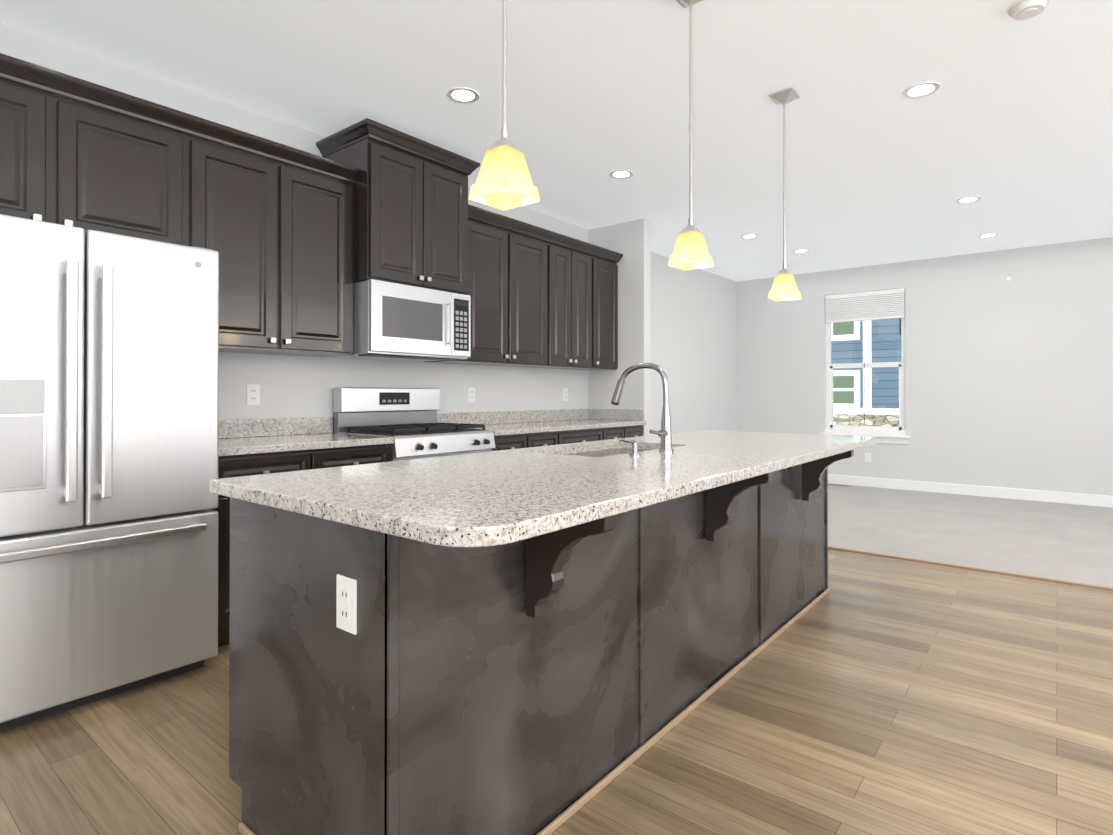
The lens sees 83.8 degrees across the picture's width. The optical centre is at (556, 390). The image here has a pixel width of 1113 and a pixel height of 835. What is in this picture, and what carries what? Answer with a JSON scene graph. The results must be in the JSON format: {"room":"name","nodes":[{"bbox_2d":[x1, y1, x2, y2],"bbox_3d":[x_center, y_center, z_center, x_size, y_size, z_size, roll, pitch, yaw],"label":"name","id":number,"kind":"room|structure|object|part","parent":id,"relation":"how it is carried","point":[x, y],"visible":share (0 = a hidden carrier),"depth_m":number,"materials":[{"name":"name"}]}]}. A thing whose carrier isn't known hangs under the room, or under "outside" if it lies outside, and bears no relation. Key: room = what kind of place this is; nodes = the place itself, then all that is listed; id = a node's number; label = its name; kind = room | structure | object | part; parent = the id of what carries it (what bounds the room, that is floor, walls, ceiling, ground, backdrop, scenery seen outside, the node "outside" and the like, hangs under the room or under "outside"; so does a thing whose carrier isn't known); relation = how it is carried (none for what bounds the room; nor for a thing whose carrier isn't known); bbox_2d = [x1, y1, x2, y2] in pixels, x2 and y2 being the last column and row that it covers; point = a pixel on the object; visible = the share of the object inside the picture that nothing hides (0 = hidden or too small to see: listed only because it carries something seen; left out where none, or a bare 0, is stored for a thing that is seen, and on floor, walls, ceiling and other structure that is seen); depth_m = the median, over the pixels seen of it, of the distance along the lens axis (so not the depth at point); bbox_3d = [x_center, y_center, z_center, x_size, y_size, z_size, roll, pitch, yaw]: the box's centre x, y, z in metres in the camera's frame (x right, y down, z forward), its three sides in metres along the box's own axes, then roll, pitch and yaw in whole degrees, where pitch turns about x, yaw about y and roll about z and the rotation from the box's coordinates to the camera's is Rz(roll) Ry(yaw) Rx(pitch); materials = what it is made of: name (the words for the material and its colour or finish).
{"room":"kitchen","nodes":[
{"label":"kitchen","id":0,"kind":"room"},
{"bbox_2d":[0,22,735,434],"bbox_3d":[-0.996,-0.192,4.443,0.120,2.740,11.340,0,0,39],"label":"wall","id":1,"kind":"structure","parent":0,"point":[693,311],"depth_m":4.75,"materials":[{"name":"grey paint"}]},
{"bbox_2d":[0,53,191,246],"bbox_3d":[-2.166,-0.954,2.621,0.348,0.642,0.977,0,0,39],"label":"upper cabinet","id":2,"kind":"object","parent":1,"relation":"attached to","point":[74,152],"depth_m":2.60,"materials":[{"name":"brown wood"}]},
{"bbox_2d":[247,384,259,404],"bbox_3d":[-1.696,0.022,3.472,0.008,0.116,0.072,0,0,39],"label":"outlet","id":3,"kind":"object","parent":1,"relation":"attached to","point":[253,394],"visible":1,"depth_m":3.47,"materials":[{"name":"white plastic"}]},
{"bbox_2d":[192,117,355,356],"bbox_3d":[-1.580,-0.740,3.347,0.348,1.063,0.892,0,0,39],"label":"upper cabinet","id":4,"kind":"object","parent":1,"relation":"attached to","point":[280,220],"depth_m":3.22,"materials":[{"name":"brown wood"}]},
{"bbox_2d":[320,119,475,292],"bbox_3d":[-0.997,-1.070,3.951,0.500,0.880,0.773,0,0,39],"label":"upper cabinet","id":5,"kind":"object","parent":1,"relation":"attached to","point":[366,239],"depth_m":3.72,"materials":[{"name":"brown wood"}]},
{"bbox_2d":[332,277,470,361],"bbox_3d":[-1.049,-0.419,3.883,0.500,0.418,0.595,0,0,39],"label":"microwave","id":6,"kind":"object","parent":1,"relation":"attached to","point":[396,320],"depth_m":3.69,"materials":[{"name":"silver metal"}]},
{"bbox_2d":[422,289,475,362],"bbox_3d":[-0.810,-0.417,4.179,0.500,0.418,0.166,0,0,39],"label":"control panel","id":7,"kind":"object","parent":6,"relation":"attached to","point":[465,302],"depth_m":4.06,"materials":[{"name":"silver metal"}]},
{"bbox_2d":[219,409,587,436],"bbox_3d":[-0.842,0.214,4.517,0.020,0.100,3.680,0,0,39],"label":"backsplash","id":8,"kind":"structure","parent":1,"relation":"attached to","point":[269,427],"depth_m":3.79,"materials":[{"name":"beige stone"}]},
{"bbox_2d":[468,387,474,401],"bbox_3d":[-0.652,0.029,4.766,0.008,0.116,0.072,0,0,39],"label":"outlet","id":9,"kind":"object","parent":1,"relation":"attached to","point":[471,394],"visible":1,"depth_m":4.76,"materials":[{"name":"white plastic"}]},
{"bbox_2d":[436,209,551,368],"bbox_3d":[-0.505,-0.732,4.680,0.348,1.063,0.979,0,0,39],"label":"upper cabinet","id":10,"kind":"object","parent":1,"relation":"attached to","point":[514,258],"depth_m":4.62,"materials":[{"name":"brown wood"}]},
{"bbox_2d":[563,388,567,400],"bbox_3d":[0.083,0.035,5.678,0.008,0.116,0.072,0,0,39],"label":"outlet","id":11,"kind":"object","parent":1,"relation":"attached to","point":[565,394],"visible":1,"depth_m":5.67,"materials":[{"name":"white plastic"}]},
{"bbox_2d":[552,233,595,368],"bbox_3d":[-0.007,-0.728,5.297,0.348,1.063,0.605,0,0,39],"label":"upper cabinet","id":12,"kind":"object","parent":1,"relation":"attached to","point":[573,261],"depth_m":5.21,"materials":[{"name":"brown wood"}]},
{"bbox_2d":[565,246,619,370],"bbox_3d":[0.311,-0.726,5.692,0.348,1.063,0.411,0,0,39],"label":"upper cabinet","id":13,"kind":"object","parent":1,"relation":"attached to","point":[606,261],"depth_m":5.59,"materials":[{"name":"brown wood"}]},
{"bbox_2d":[0,548,1112,834],"bbox_3d":[0.678,1.187,0.856,7.220,0.060,7.630,0,0,39],"label":"floor","id":14,"kind":"structure","parent":0,"point":[868,694],"depth_m":2.07,"materials":[{"name":"brown wood"}]},
{"bbox_2d":[0,214,218,730],"bbox_3d":[-1.968,0.283,2.458,0.793,1.767,0.923,0,0,39],"label":"refrigerator","id":15,"kind":"object","parent":14,"relation":"on","point":[109,399],"visible":1,"depth_m":2.27,"materials":[{"name":"grey metal"}]},
{"bbox_2d":[208,445,389,658],"bbox_3d":[-1.462,0.730,3.270,0.618,0.880,0.965,0,0,39],"label":"base cabinet","id":16,"kind":"object","parent":14,"relation":"on","point":[307,459],"depth_m":2.87,"materials":[{"name":"brown wood"}]},
{"bbox_2d":[219,433,393,456],"bbox_3d":[-1.452,0.273,3.265,0.643,0.034,0.966,0,0,39],"label":"countertop","id":17,"kind":"structure","parent":16,"relation":"on","point":[291,442],"depth_m":3.14,"materials":[{"name":"beige stone"}]},
{"bbox_2d":[333,387,494,460],"bbox_3d":[-0.870,0.577,3.923,0.700,1.195,0.777,0,0,39],"label":"range","id":18,"kind":"object","parent":14,"relation":"on","point":[406,418],"visible":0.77,"depth_m":3.89,"materials":[{"name":"silver metal"}]},
{"bbox_2d":[492,433,559,450],"bbox_3d":[-0.443,0.738,4.534,0.618,0.880,0.696,0,0,39],"label":"base cabinet","id":19,"kind":"object","parent":14,"relation":"on","point":[522,440],"depth_m":4.33,"materials":[{"name":"brown wood"}]},
{"bbox_2d":[467,421,645,436],"bbox_3d":[-0.048,0.283,5.005,0.643,0.034,1.923,0,0,39],"label":"countertop","id":20,"kind":"structure","parent":19,"relation":"on","point":[517,426],"depth_m":4.73,"materials":[{"name":"beige stone"}]},
{"bbox_2d":[229,443,875,834],"bbox_3d":[0.432,0.727,2.591,0.983,0.880,3.083,0,0,39],"label":"kitchen island","id":21,"kind":"object","parent":14,"relation":"on","point":[549,639],"depth_m":1.56,"materials":[{"name":"brown wood"}]},
{"bbox_2d":[336,574,356,634],"bbox_3d":[-0.454,0.460,1.337,0.072,0.116,0.008,0,0,39],"label":"outlet","id":22,"kind":"object","parent":21,"relation":"attached to","point":[346,584],"depth_m":1.33,"materials":[{"name":"white plastic"}]},
{"bbox_2d":[209,431,875,554],"bbox_3d":[0.427,0.270,2.609,1.064,0.035,3.136,0,0,39],"label":"island countertop","id":23,"kind":"structure","parent":21,"relation":"on","point":[471,503],"depth_m":1.67,"materials":[{"name":"beige stone"}]},
{"bbox_2d":[611,363,672,455],"bbox_3d":[0.294,0.066,2.578,0.302,0.373,0.282,0,0,39],"label":"faucet","id":24,"kind":"object","parent":23,"relation":"on","point":[665,435],"depth_m":2.58,"materials":[{"name":"silver metal"}]},
{"bbox_2d":[560,429,603,443],"bbox_3d":[-0.042,0.741,5.030,0.618,0.880,0.580,0,0,39],"label":"base cabinet","id":25,"kind":"object","parent":14,"relation":"on","point":[573,435],"depth_m":4.84,"materials":[{"name":"brown wood"}]},
{"bbox_2d":[604,425,643,439],"bbox_3d":[0.343,0.743,5.507,0.618,0.880,0.646,0,0,39],"label":"base cabinet","id":26,"kind":"object","parent":14,"relation":"on","point":[625,431],"depth_m":5.32,"materials":[{"name":"brown wood"}]},
{"bbox_2d":[828,546,1112,589],"bbox_3d":[3.117,1.167,3.785,7.100,0.014,0.032,0,0,39],"label":"transition strip","id":27,"kind":"object","parent":14,"relation":"on","point":[987,570],"depth_m":4.05,"materials":[{"name":"beige wood"}]},
{"bbox_2d":[0,0,1112,281],"bbox_3d":[1.814,-1.625,2.185,7.340,0.100,11.340,0,0,39],"label":"ceiling","id":28,"kind":"structure","parent":0,"point":[1010,122],"depth_m":3.32,"materials":[{"name":"white paint"}]},
{"bbox_2d":[447,87,478,103],"bbox_3d":[-0.495,-1.566,3.289,0.170,0.006,0.170,0,0,39],"label":"recessed light","id":29,"kind":"object","parent":28,"relation":"in","point":[464,95],"visible":1,"depth_m":3.29,"materials":[{"name":"white"}]},
{"bbox_2d":[469,0,539,209],"bbox_3d":[-0.135,-1.037,1.621,0.132,1.081,0.132,0,0,39],"label":"pendant light","id":30,"kind":"object","parent":28,"relation":"hanging from","point":[504,181],"visible":1,"depth_m":1.60,"materials":[{"name":"yellow glass"}]},
{"bbox_3d":[-0.135,-0.560,1.618,0.132,0.127,0.132,0,0,39],"label":"lamp shade","id":31,"kind":"part","parent":30,"relation":"part of","materials":[{"name":"yellow glass"}]},
{"bbox_3d":[-0.135,-1.101,1.621,0.124,0.954,0.124,0,0,39],"label":"stem","id":32,"kind":"part","parent":30,"relation":"part of","materials":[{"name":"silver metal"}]},
{"bbox_2d":[610,170,632,178],"bbox_3d":[0.467,-1.559,4.466,0.170,0.006,0.170,0,0,39],"label":"recessed light","id":33,"kind":"object","parent":28,"relation":"in","point":[619,174],"visible":1,"depth_m":4.47,"materials":[{"name":"white"}]},
{"bbox_2d":[668,0,713,269],"bbox_3d":[0.530,-1.033,2.446,0.132,1.081,0.132,0,0,39],"label":"pendant light","id":34,"kind":"object","parent":28,"relation":"hanging from","point":[690,252],"visible":1,"depth_m":2.44,"materials":[{"name":"yellow glass"}]},
{"bbox_3d":[0.530,-1.096,2.447,0.124,0.954,0.124,0,0,39],"label":"stem","id":35,"kind":"part","parent":34,"relation":"part of","materials":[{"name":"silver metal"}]},
{"bbox_3d":[0.530,-0.555,2.443,0.132,0.127,0.132,0,0,39],"label":"lamp shade","id":36,"kind":"part","parent":34,"relation":"part of","materials":[{"name":"yellow glass"}]},
{"bbox_2d":[741,234,757,238],"bbox_3d":[1.936,-1.549,6.223,0.170,0.006,0.170,0,0,39],"label":"recessed light","id":37,"kind":"object","parent":28,"relation":"in","point":[748,236],"visible":0.96,"depth_m":6.22,"materials":[{"name":"white"}]},
{"bbox_2d":[768,87,800,300],"bbox_3d":[1.208,-1.028,3.287,0.132,1.081,0.132,0,0,39],"label":"pendant light","id":38,"kind":"object","parent":28,"relation":"hanging from","point":[784,287],"visible":1,"depth_m":3.27,"materials":[{"name":"yellow glass"}]},
{"bbox_3d":[1.208,-0.551,3.284,0.132,0.127,0.132,0,0,39],"label":"lamp shade","id":39,"kind":"part","parent":38,"relation":"part of","materials":[{"name":"yellow glass"}]},
{"bbox_2d":[793,249,808,252],"bbox_3d":[2.700,-1.545,6.853,0.170,0.006,0.170,0,0,39],"label":"recessed light","id":40,"kind":"object","parent":28,"relation":"in","point":[800,250],"visible":1,"depth_m":6.83,"materials":[{"name":"white"}]},
{"bbox_2d":[903,82,939,98],"bbox_3d":[1.901,-1.566,3.233,0.170,0.006,0.170,0,0,39],"label":"recessed light","id":41,"kind":"object","parent":28,"relation":"in","point":[923,89],"visible":1,"depth_m":3.23,"materials":[{"name":"white"}]},
{"bbox_2d":[956,196,980,202],"bbox_3d":[3.356,-1.556,5.053,0.170,0.006,0.170,0,0,39],"label":"recessed light","id":42,"kind":"object","parent":28,"relation":"in","point":[970,199],"visible":0.94,"depth_m":5.04,"materials":[{"name":"white"}]},
{"bbox_2d":[978,233,998,237],"bbox_3d":[4.308,-1.549,6.186,0.170,0.006,0.170,0,0,39],"label":"recessed light","id":43,"kind":"object","parent":28,"relation":"in","point":[988,235],"visible":0.96,"depth_m":6.18,"materials":[{"name":"white"}]},
{"bbox_2d":[1008,0,1049,20],"bbox_3d":[1.920,-1.553,2.523,0.136,0.040,0.136,0,0,39],"label":"smoke detector","id":44,"kind":"object","parent":28,"relation":"attached to","point":[1019,10],"visible":1,"depth_m":2.51,"materials":[{"name":"white plastic"}]},
{"bbox_2d":[589,218,650,435],"bbox_3d":[0.585,-0.184,5.815,0.620,2.740,0.120,0,0,39],"label":"wall","id":45,"kind":"structure","parent":0,"point":[630,241],"depth_m":5.67,"materials":[{"name":"grey paint"}]},
{"bbox_2d":[588,409,643,420],"bbox_3d":[0.549,0.221,5.746,0.603,0.100,0.020,0,0,39],"label":"backsplash","id":46,"kind":"structure","parent":45,"relation":"attached to","point":[593,414],"depth_m":5.72,"materials":[{"name":"beige stone"}]},
{"bbox_2d":[736,237,1112,495],"bbox_3d":[5.343,-0.180,6.537,7.080,2.740,0.120,0,0,39],"label":"wall","id":47,"kind":"structure","parent":0,"point":[1008,382],"depth_m":6.96,"materials":[{"name":"grey paint"}]},
{"bbox_2d":[820,318,909,443],"bbox_3d":[3.830,-0.298,7.720,1.010,1.870,0.170,0,0,39],"label":"window","id":48,"kind":"structure","parent":47,"relation":"in","point":[892,435],"depth_m":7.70,"materials":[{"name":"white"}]},
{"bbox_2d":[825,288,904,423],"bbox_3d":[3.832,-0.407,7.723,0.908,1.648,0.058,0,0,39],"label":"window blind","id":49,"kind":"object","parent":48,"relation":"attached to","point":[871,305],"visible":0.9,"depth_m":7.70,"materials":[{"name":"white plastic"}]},
{"bbox_2d":[865,453,870,462],"bbox_3d":[3.844,0.826,7.659,0.072,0.116,0.008,0,0,39],"label":"outlet","id":50,"kind":"object","parent":47,"relation":"attached to","point":[867,457],"visible":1,"depth_m":7.65,"materials":[{"name":"white plastic"}]},
{"bbox_2d":[828,474,1112,507],"bbox_3d":[5.281,1.125,6.492,7.070,0.130,0.018,0,0,39],"label":"baseboard","id":51,"kind":"structure","parent":47,"relation":"attached to","point":[1042,496],"depth_m":6.93,"materials":[{"name":"white wood"}]},
{"bbox_2d":[828,483,1112,586],"bbox_3d":[4.200,1.206,5.223,7.220,0.072,3.590,0,0,39],"label":"floor carpet","id":52,"kind":"object","parent":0,"point":[1068,542],"visible":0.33,"depth_m":5.16,"materials":[{"name":"beige carpet"}]},
{"bbox_2d":[828,484,851,486],"bbox_3d":[3.535,1.182,7.776,0.300,0.006,0.110,0,0,39],"label":"air vent register","id":53,"kind":"object","parent":52,"relation":"on","point":[840,485],"visible":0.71,"depth_m":7.73,"materials":[{"name":"beige metal"}]}
]}

